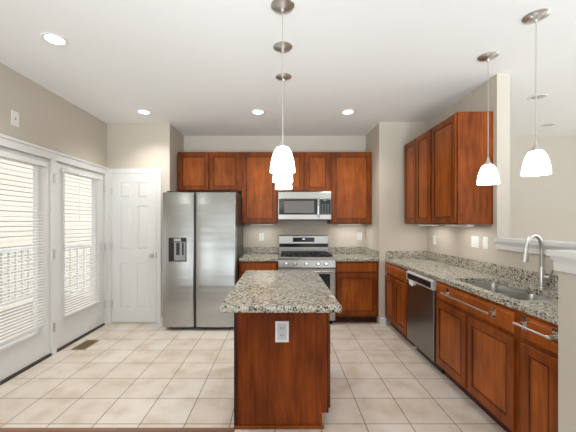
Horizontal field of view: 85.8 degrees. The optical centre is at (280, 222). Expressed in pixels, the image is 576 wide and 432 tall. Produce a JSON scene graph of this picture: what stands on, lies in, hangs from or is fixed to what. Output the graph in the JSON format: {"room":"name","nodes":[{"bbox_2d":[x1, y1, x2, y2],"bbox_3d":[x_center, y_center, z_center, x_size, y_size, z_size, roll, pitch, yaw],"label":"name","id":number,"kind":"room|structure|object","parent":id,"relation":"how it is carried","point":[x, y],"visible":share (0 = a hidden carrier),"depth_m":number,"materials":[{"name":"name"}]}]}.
{"room":"kitchen","nodes":[
{"label":"kitchen","id":0,"kind":"room"},
{"bbox_2d":[0,63,106,166],"bbox_3d":[-2.488,0.005,0.400,0.150,2.770,7.800,0,0,0],"label":"wall","id":1,"kind":"structure","parent":0,"point":[63,127],"depth_m":3.22,"materials":[{"name":"beige paint"}]},
{"bbox_2d":[11,110,18,126],"bbox_3d":[-2.409,-0.945,2.810,0.007,0.135,0.080,0,0,0],"label":"phone jack","id":2,"kind":"object","parent":1,"relation":"attached to","point":[14,115],"visible":1,"depth_m":2.80,"materials":[{"name":"white plastic"}]},
{"bbox_2d":[0,151,46,344],"bbox_3d":[-2.390,0.215,2.792,0.044,1.650,0.689,0,0,0],"label":"window blind","id":3,"kind":"object","parent":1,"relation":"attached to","point":[3,155],"visible":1,"depth_m":2.85,"materials":[{"name":"white paint"}]},
{"bbox_2d":[0,147,55,380],"bbox_3d":[-2.425,0.352,2.812,0.091,2.027,0.953,0,0,0],"label":"door","id":4,"kind":"structure","parent":1,"relation":"in","point":[22,352],"depth_m":3.09,"materials":[{"name":"white paint"}]},
{"bbox_2d":[0,323,104,384],"bbox_3d":[-2.482,1.379,3.281,0.162,0.022,1.902,0,0,0],"label":"trim","id":5,"kind":"structure","parent":1,"relation":"attached to","point":[8,378],"depth_m":3.13,"materials":[{"name":"brown"}]},
{"bbox_2d":[0,133,108,354],"bbox_3d":[-2.474,0.314,3.265,0.178,2.153,2.070,0,0,0],"label":"trim","id":6,"kind":"structure","parent":1,"relation":"attached to","point":[6,141],"depth_m":3.28,"materials":[{"name":"white paint"}]},
{"bbox_2d":[57,162,105,348],"bbox_3d":[-2.425,0.352,3.773,0.091,2.027,0.915,0,0,0],"label":"door","id":7,"kind":"structure","parent":1,"relation":"in","point":[69,328],"depth_m":3.71,"materials":[{"name":"white paint"}]},
{"bbox_2d":[62,168,100,316],"bbox_3d":[-2.385,0.217,3.752,0.055,1.655,0.669,0,0,0],"label":"window blind","id":8,"kind":"object","parent":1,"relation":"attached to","point":[67,170],"visible":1,"depth_m":3.67,"materials":[{"name":"white paint"}]},
{"bbox_2d":[0,428,234,431],"bbox_3d":[1.794,1.450,-0.772,8.713,0.120,5.755,0,0,0],"label":"floor","id":9,"kind":"structure","parent":0,"point":[1,429],"depth_m":2.08,"materials":[{"name":"beige tile"}]},
{"bbox_2d":[107,124,183,322],"bbox_3d":[-2.054,0.005,4.685,1.018,2.770,0.770,0,0,0],"label":"wall","id":10,"kind":"structure","parent":0,"point":[129,146],"depth_m":4.30,"materials":[{"name":"beige paint"}]},
{"bbox_2d":[111,173,156,321],"bbox_3d":[-2.034,0.342,4.260,0.629,2.053,0.078,0,0,0],"label":"door","id":11,"kind":"structure","parent":10,"relation":"in","point":[134,195],"depth_m":4.29,"materials":[{"name":"white paint"}]},
{"bbox_2d":[108,169,160,323],"bbox_3d":[-2.036,0.320,4.291,0.752,2.140,0.018,0,0,0],"label":"trim","id":12,"kind":"structure","parent":10,"relation":"attached to","point":[110,171],"depth_m":4.28,"materials":[{"name":"white paint"}]},
{"bbox_2d":[0,321,505,431],"bbox_3d":[1.794,1.450,3.135,8.713,0.120,3.870,0,0,0],"label":"floor","id":13,"kind":"structure","parent":0,"point":[136,375],"depth_m":2.62,"materials":[{"name":"tile"}]},
{"bbox_2d":[71,340,98,349],"bbox_3d":[-2.225,1.387,3.535,0.150,0.006,0.270,0,0,0],"label":"floor vent","id":14,"kind":"object","parent":13,"relation":"in","point":[84,345],"visible":1,"depth_m":3.50,"materials":[{"name":"brown metal"}]},
{"bbox_2d":[76,341,94,347],"bbox_3d":[-2.225,1.387,3.537,0.110,0.003,0.217,0,0,0],"label":"grille","id":15,"kind":"object","parent":14,"relation":"attached to","point":[85,344],"depth_m":3.54,"materials":[{"name":"brown metal"}]},
{"bbox_2d":[163,191,242,327],"bbox_3d":[-1.058,0.486,4.433,0.955,1.808,0.894,0,0,0],"label":"refrigerator","id":16,"kind":"object","parent":13,"relation":"on","point":[203,231],"visible":0.96,"depth_m":4.00,"materials":[{"name":"grey paint"}]},
{"bbox_2d":[239,261,277,278],"bbox_3d":[-0.307,0.958,4.586,0.534,0.864,0.665,0,0,0],"label":"base cabinet","id":17,"kind":"object","parent":13,"relation":"on","point":[243,265],"visible":0.19,"depth_m":4.25,"materials":[{"name":"brown wood"}]},
{"bbox_2d":[239,247,277,260],"bbox_3d":[-0.307,0.453,4.577,0.535,0.145,0.684,0,0,0],"label":"countertop","id":18,"kind":"structure","parent":17,"relation":"on","point":[251,253],"depth_m":4.77,"materials":[{"name":"stone"}]},
{"bbox_2d":[234,313,329,428],"bbox_3d":[0.010,0.958,2.608,0.659,0.864,1.044,0,0,0],"label":"kitchen island","id":19,"kind":"object","parent":13,"relation":"on","point":[278,385],"visible":0.73,"depth_m":2.10,"materials":[{"name":"brown wood"}]},
{"bbox_2d":[219,270,341,312],"bbox_3d":[-0.003,0.505,2.495,0.719,0.040,1.380,0,0,0],"label":"island countertop","id":20,"kind":"structure","parent":19,"relation":"on","point":[256,291],"depth_m":2.10,"materials":[{"name":"stone"}]},
{"bbox_2d":[275,321,288,341],"bbox_3d":[0.007,0.735,2.095,0.092,0.142,0.009,0,0,0],"label":"wall outlet","id":21,"kind":"object","parent":19,"relation":"attached to","point":[281,327],"visible":1,"depth_m":2.09,"materials":[{"name":"white plastic"}]},
{"bbox_2d":[279,326,284,330],"bbox_3d":[0.007,0.711,2.092,0.041,0.037,0.003,0,0,0],"label":"receptacle","id":22,"kind":"object","parent":21,"relation":"attached to","point":[281,328],"depth_m":2.09,"materials":[{"name":"grey plastic"}]},
{"bbox_2d":[279,333,284,337],"bbox_3d":[0.007,0.759,2.092,0.041,0.037,0.003,0,0,0],"label":"receptacle","id":23,"kind":"object","parent":21,"relation":"attached to","point":[281,335],"depth_m":2.09,"materials":[{"name":"grey plastic"}]},
{"bbox_2d":[278,235,335,322],"bbox_3d":[0.352,0.792,4.519,0.775,1.195,0.743,0,0,0],"label":"gas range","id":24,"kind":"object","parent":13,"relation":"on","point":[296,252],"visible":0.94,"depth_m":4.29,"materials":[{"name":"grey paint"}]},
{"bbox_2d":[279,253,332,256],"bbox_3d":[0.352,0.481,4.543,0.775,0.018,0.555,0,0,0],"label":"cooktop","id":25,"kind":"object","parent":24,"relation":"in","point":[280,254],"depth_m":4.37,"materials":[{"name":"black metal"}]},
{"bbox_2d":[334,261,377,321],"bbox_3d":[1.044,0.958,4.586,0.597,0.864,0.665,0,0,0],"label":"base cabinet","id":26,"kind":"object","parent":13,"relation":"on","point":[356,282],"visible":0.88,"depth_m":4.26,"materials":[{"name":"brown wood"}]},
{"bbox_2d":[328,247,378,260],"bbox_3d":[1.044,0.453,4.577,0.599,0.145,0.684,0,0,0],"label":"countertop","id":27,"kind":"structure","parent":26,"relation":"on","point":[340,253],"depth_m":4.63,"materials":[{"name":"stone"}]},
{"bbox_2d":[385,262,413,345],"bbox_3d":[1.703,0.958,3.857,0.589,0.864,0.763,0,0,0],"label":"base cabinet","id":28,"kind":"object","parent":13,"relation":"on","point":[395,277],"visible":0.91,"depth_m":3.79,"materials":[{"name":"brown wood"}]},
{"bbox_2d":[385,251,557,324],"bbox_3d":[1.708,0.453,2.900,0.581,0.145,2.678,0,0,0],"label":"countertop","id":29,"kind":"structure","parent":28,"relation":"on","point":[455,271],"depth_m":2.72,"materials":[{"name":"stone"}]},
{"bbox_2d":[468,283,553,299],"bbox_3d":[1.688,0.624,2.333,0.399,0.196,0.793,0,0,0],"label":"sink","id":30,"kind":"object","parent":29,"relation":"in","point":[498,288],"visible":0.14,"depth_m":2.48,"materials":[{"name":"silver metal"}]},
{"bbox_2d":[521,233,553,288],"bbox_3d":[1.849,0.281,2.269,0.239,0.408,0.112,0,0,-4],"label":"kitchen faucet","id":31,"kind":"object","parent":29,"relation":"on","point":[542,277],"visible":1,"depth_m":2.28,"materials":[{"name":"silver metal"}]},
{"bbox_2d":[406,270,443,373],"bbox_3d":[1.688,0.959,3.164,0.604,0.862,0.612,0,0,0],"label":"dishwasher","id":32,"kind":"object","parent":13,"relation":"on","point":[421,290],"visible":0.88,"depth_m":3.08,"materials":[{"name":"grey paint"}]},
{"bbox_2d":[436,280,532,431],"bbox_3d":[1.703,0.958,2.357,0.589,0.864,0.989,0,0,0],"label":"base cabinet","id":33,"kind":"object","parent":13,"relation":"on","point":[478,352],"visible":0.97,"depth_m":2.19,"materials":[{"name":"brown wood"}]},
{"bbox_2d":[440,288,495,318],"bbox_3d":[1.381,0.590,2.335,0.056,0.080,0.610,0,0,0],"label":"towel bar","id":34,"kind":"object","parent":33,"relation":"attached to","point":[493,312],"visible":1,"depth_m":2.17,"materials":[{"name":"silver metal"}]},
{"bbox_2d":[519,311,557,431],"bbox_3d":[1.703,0.958,1.711,0.589,0.864,0.299,0,0,0],"label":"base cabinet","id":35,"kind":"object","parent":13,"relation":"on","point":[538,356],"visible":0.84,"depth_m":1.71,"materials":[{"name":"brown wood"}]},
{"bbox_2d":[512,316,557,344],"bbox_3d":[1.381,0.580,1.692,0.056,0.080,0.245,0,0,0],"label":"towel bar","id":36,"kind":"object","parent":35,"relation":"attached to","point":[523,324],"visible":1,"depth_m":1.63,"materials":[{"name":"silver metal"}]},
{"bbox_2d":[0,0,575,135],"bbox_3d":[1.794,-1.440,0.710,8.713,0.120,8.720,0,0,0],"label":"ceiling","id":37,"kind":"structure","parent":0,"point":[200,67],"depth_m":2.63,"materials":[{"name":"white paint"}]},
{"bbox_2d":[40,32,68,46],"bbox_3d":[-1.700,-1.377,2.330,0.176,0.006,0.176,0,0,0],"label":"recessed light","id":38,"kind":"object","parent":37,"relation":"in","point":[51,38],"visible":1,"depth_m":2.33,"materials":[{"name":"white glass"}]},
{"bbox_2d":[136,109,151,114],"bbox_3d":[-1.703,-1.377,3.854,0.176,0.006,0.176,0,0,0],"label":"recessed light","id":39,"kind":"object","parent":37,"relation":"in","point":[140,111],"visible":1,"depth_m":3.85,"materials":[{"name":"white glass"}]},
{"bbox_2d":[251,109,264,114],"bbox_3d":[-0.286,-1.377,3.854,0.176,0.006,0.176,0,0,0],"label":"recessed light","id":40,"kind":"object","parent":37,"relation":"in","point":[257,111],"visible":1,"depth_m":3.85,"materials":[{"name":"white glass"}]},
{"bbox_2d":[270,0,294,173],"bbox_3d":[0.010,-0.851,1.963,0.158,1.058,0.158,0,0,0],"label":"pendant light","id":41,"kind":"object","parent":37,"relation":"hanging from","point":[282,162],"visible":1,"depth_m":1.93,"materials":[{"name":"white glass"}]},
{"bbox_2d":[273,41,292,182],"bbox_3d":[0.014,-0.851,2.425,0.158,1.058,0.158,0,0,0],"label":"pendant light","id":42,"kind":"object","parent":37,"relation":"hanging from","point":[277,178],"visible":0.42,"depth_m":2.38,"materials":[{"name":"silver metal"}]},
{"bbox_2d":[275,73,291,189],"bbox_3d":[0.025,-0.851,2.920,0.158,1.058,0.158,0,0,0],"label":"pendant light","id":43,"kind":"object","parent":37,"relation":"hanging from","point":[280,186],"visible":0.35,"depth_m":2.90,"materials":[{"name":"white glass"}]},
{"bbox_2d":[341,109,354,114],"bbox_3d":[0.833,-1.377,3.854,0.176,0.006,0.176,0,0,0],"label":"recessed light","id":44,"kind":"object","parent":37,"relation":"in","point":[349,111],"visible":1,"depth_m":3.85,"materials":[{"name":"white glass"}]},
{"bbox_2d":[477,51,499,184],"bbox_3d":[1.712,-0.851,2.563,0.158,1.058,0.158,0,0,0],"label":"pendant light","id":45,"kind":"object","parent":37,"relation":"hanging from","point":[488,174],"visible":1,"depth_m":2.52,"materials":[{"name":"white glass"}]},
{"bbox_2d":[521,8,551,175],"bbox_3d":[1.697,-0.851,2.063,0.158,1.058,0.158,0,0,0],"label":"pendant light","id":46,"kind":"object","parent":37,"relation":"hanging from","point":[536,162],"visible":1,"depth_m":2.04,"materials":[{"name":"white glass"}]},
{"bbox_2d":[528,94,547,100],"bbox_3d":[2.810,-1.377,3.395,0.176,0.006,0.176,0,0,0],"label":"recessed light","id":47,"kind":"object","parent":37,"relation":"in","point":[539,96],"visible":0.91,"depth_m":3.39,"materials":[{"name":"white paint"}]},
{"bbox_2d":[540,123,555,126],"bbox_3d":[3.760,-1.377,4.365,0.176,0.006,0.176,0,0,0],"label":"recessed light","id":48,"kind":"object","parent":37,"relation":"in","point":[548,124],"visible":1,"depth_m":4.37,"materials":[{"name":"white paint"}]},
{"bbox_2d":[184,136,575,268],"bbox_3d":[2.228,0.005,4.995,7.545,2.770,0.150,0,0,0],"label":"wall","id":49,"kind":"structure","parent":0,"point":[544,206],"depth_m":4.92,"materials":[{"name":"beige paint"}]},
{"bbox_2d":[178,152,240,192],"bbox_3d":[-1.059,-0.762,4.744,0.941,0.576,0.350,0,0,0],"label":"upper cabinet","id":50,"kind":"object","parent":49,"relation":"attached to","point":[197,171],"visible":0.99,"depth_m":4.58,"materials":[{"name":"brown wood"}]},
{"bbox_2d":[241,152,277,223],"bbox_3d":[-0.316,-0.519,4.744,0.543,1.062,0.350,0,0,0],"label":"upper cabinet","id":51,"kind":"object","parent":49,"relation":"attached to","point":[259,195],"visible":0.82,"depth_m":4.58,"materials":[{"name":"brown wood"}]},
{"bbox_2d":[259,233,263,240],"bbox_3d":[-0.310,0.220,4.915,0.075,0.118,0.009,0,0,0],"label":"wall outlet","id":52,"kind":"object","parent":49,"relation":"attached to","point":[261,235],"visible":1,"depth_m":4.91,"materials":[{"name":"white plastic"}]},
{"bbox_2d":[245,247,277,253],"bbox_3d":[-0.307,0.432,4.909,0.535,0.105,0.021,0,0,0],"label":"backsplash","id":53,"kind":"structure","parent":49,"relation":"attached to","point":[248,250],"depth_m":4.90,"materials":[{"name":"stone"}]},
{"bbox_2d":[278,152,330,191],"bbox_3d":[0.346,-0.755,4.744,0.779,0.589,0.350,0,0,0],"label":"upper cabinet","id":54,"kind":"object","parent":49,"relation":"attached to","point":[312,173],"visible":0.7,"depth_m":4.58,"materials":[{"name":"brown wood"}]},
{"bbox_2d":[278,192,330,220],"bbox_3d":[0.345,-0.248,4.691,0.774,0.421,0.455,0,0,0],"label":"microwave","id":55,"kind":"object","parent":54,"relation":"attached to","point":[292,206],"visible":1,"depth_m":4.51,"materials":[{"name":"grey paint"}]},
{"bbox_2d":[328,247,364,253],"bbox_3d":[1.034,0.432,4.909,0.578,0.105,0.021,0,0,0],"label":"backsplash","id":56,"kind":"structure","parent":49,"relation":"attached to","point":[332,250],"depth_m":4.90,"materials":[{"name":"stone"}]},
{"bbox_2d":[327,152,371,223],"bbox_3d":[1.040,-0.519,4.744,0.607,1.062,0.350,0,0,0],"label":"upper cabinet","id":57,"kind":"object","parent":49,"relation":"attached to","point":[351,172],"visible":0.98,"depth_m":4.58,"materials":[{"name":"brown wood"}]},
{"bbox_2d":[357,233,361,239],"bbox_3d":[1.245,0.210,4.915,0.075,0.118,0.009,0,0,0],"label":"wall outlet","id":58,"kind":"object","parent":49,"relation":"attached to","point":[359,235],"visible":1,"depth_m":4.91,"materials":[{"name":"white plastic"}]},
{"bbox_2d":[366,122,426,324],"bbox_3d":[1.673,0.005,4.655,0.655,2.770,0.830,0,0,0],"label":"wall","id":59,"kind":"structure","parent":0,"point":[388,231],"depth_m":4.24,"materials":[{"name":"beige paint"}]},
{"bbox_2d":[365,247,378,257],"bbox_3d":[1.333,0.432,4.582,0.021,0.105,0.674,0,0,0],"label":"backsplash","id":60,"kind":"structure","parent":59,"relation":"attached to","point":[372,252],"depth_m":4.48,"materials":[{"name":"stone"}]},
{"bbox_2d":[379,318,385,324],"bbox_3d":[1.386,1.343,4.225,0.084,0.095,0.030,0,0,0],"label":"baseboard","id":61,"kind":"structure","parent":59,"relation":"attached to","point":[382,321],"depth_m":4.21,"materials":[{"name":"white paint"}]},
{"bbox_2d":[386,251,425,258],"bbox_3d":[1.714,0.432,4.229,0.571,0.105,0.021,0,0,0],"label":"backsplash","id":62,"kind":"structure","parent":59,"relation":"attached to","point":[389,254],"depth_m":4.22,"materials":[{"name":"stone"}]},
{"bbox_2d":[427,74,509,263],"bbox_3d":[2.060,0.005,3.970,0.120,2.770,2.200,0,0,0],"label":"wall","id":63,"kind":"structure","parent":0,"point":[493,95],"depth_m":2.95,"materials":[{"name":"beige paint"}]},
{"bbox_2d":[404,128,432,223],"bbox_3d":[1.823,-0.519,3.788,0.352,1.062,0.754,0,0,0],"label":"upper cabinet","id":64,"kind":"object","parent":63,"relation":"attached to","point":[418,152],"visible":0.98,"depth_m":3.72,"materials":[{"name":"brown wood"}]},
{"bbox_2d":[418,224,438,225],"bbox_3d":[1.823,0.022,3.850,0.070,0.020,0.400,0,0,0],"label":"light","id":65,"kind":"object","parent":64,"relation":"attached to","point":[418,224],"visible":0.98,"depth_m":3.75,"materials":[{"name":"white plastic"}]},
{"bbox_2d":[432,112,492,223],"bbox_3d":[1.823,-0.519,3.165,0.352,1.062,0.489,0,0,0],"label":"upper cabinet","id":66,"kind":"object","parent":63,"relation":"attached to","point":[462,143],"visible":0.98,"depth_m":2.92,"materials":[{"name":"brown wood"}]},
{"bbox_2d":[445,224,473,225],"bbox_3d":[1.823,0.022,3.180,0.070,0.020,0.400,0,0,0],"label":"light","id":67,"kind":"object","parent":66,"relation":"attached to","point":[445,224],"visible":1,"depth_m":3.10,"materials":[{"name":"white plastic"}]},
{"bbox_2d":[471,236,478,247],"bbox_3d":[1.996,0.195,3.190,0.008,0.118,0.118,0,0,0],"label":"light switch","id":68,"kind":"object","parent":63,"relation":"attached to","point":[474,239],"visible":1,"depth_m":3.18,"materials":[{"name":"white plastic"}]},
{"bbox_2d":[483,237,487,248],"bbox_3d":[1.996,0.195,3.025,0.008,0.118,0.075,0,0,0],"label":"light switch","id":69,"kind":"object","parent":63,"relation":"attached to","point":[485,239],"visible":1,"depth_m":3.02,"materials":[{"name":"white plastic"}]},
{"bbox_2d":[497,249,575,431],"bbox_3d":[1.758,0.795,2.155,0.725,1.190,1.430,0,0,0],"label":"wall","id":70,"kind":"structure","parent":0,"point":[566,282],"depth_m":1.53,"materials":[{"name":"beige paint"}]},
{"bbox_2d":[426,251,557,290],"bbox_3d":[1.988,0.432,2.889,0.021,0.105,2.657,0,0,0],"label":"backsplash","id":71,"kind":"structure","parent":70,"relation":"attached to","point":[522,275],"depth_m":2.86,"materials":[{"name":"stone"}]},
{"bbox_2d":[494,238,575,273],"bbox_3d":[1.758,0.189,2.139,0.789,0.102,1.462,0,0,0],"label":"trim","id":72,"kind":"structure","parent":70,"relation":"attached to","point":[562,253],"depth_m":2.19,"materials":[{"name":"white paint"}]},
{"label":"outside","id":73,"kind":"structure","parent":0,"visible":0},
{"bbox_2d":[0,296,91,346],"bbox_3d":[-3.587,1.490,3.100,2.027,0.080,6.200,0,0,0],"label":"deck","id":74,"kind":"object","parent":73,"point":[66,296],"depth_m":4.86,"materials":[{"name":"beige"}]},
{"bbox_2d":[0,245,91,306],"bbox_3d":[-3.580,0.880,3.075,1.860,1.140,5.750,0,0,0],"label":"deck railing","id":75,"kind":"object","parent":74,"relation":"on","point":[82,246],"visible":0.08,"depth_m":5.33,"materials":[{"name":"white paint"}]},
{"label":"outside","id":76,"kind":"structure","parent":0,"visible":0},
{"bbox_3d":[-9.306,2.640,8.000,13.387,0.100,28.000,0,0,0],"label":"ground","id":77,"kind":"structure","parent":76,"visible":0},
{"bbox_2d":[0,159,91,309],"bbox_3d":[-7.378,-1.260,8.000,1.645,7.700,20.000,0,0,0],"label":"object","id":78,"kind":"structure","parent":77,"relation":"on","point":[24,209],"depth_m":8.04,"materials":[{"name":"beige"}]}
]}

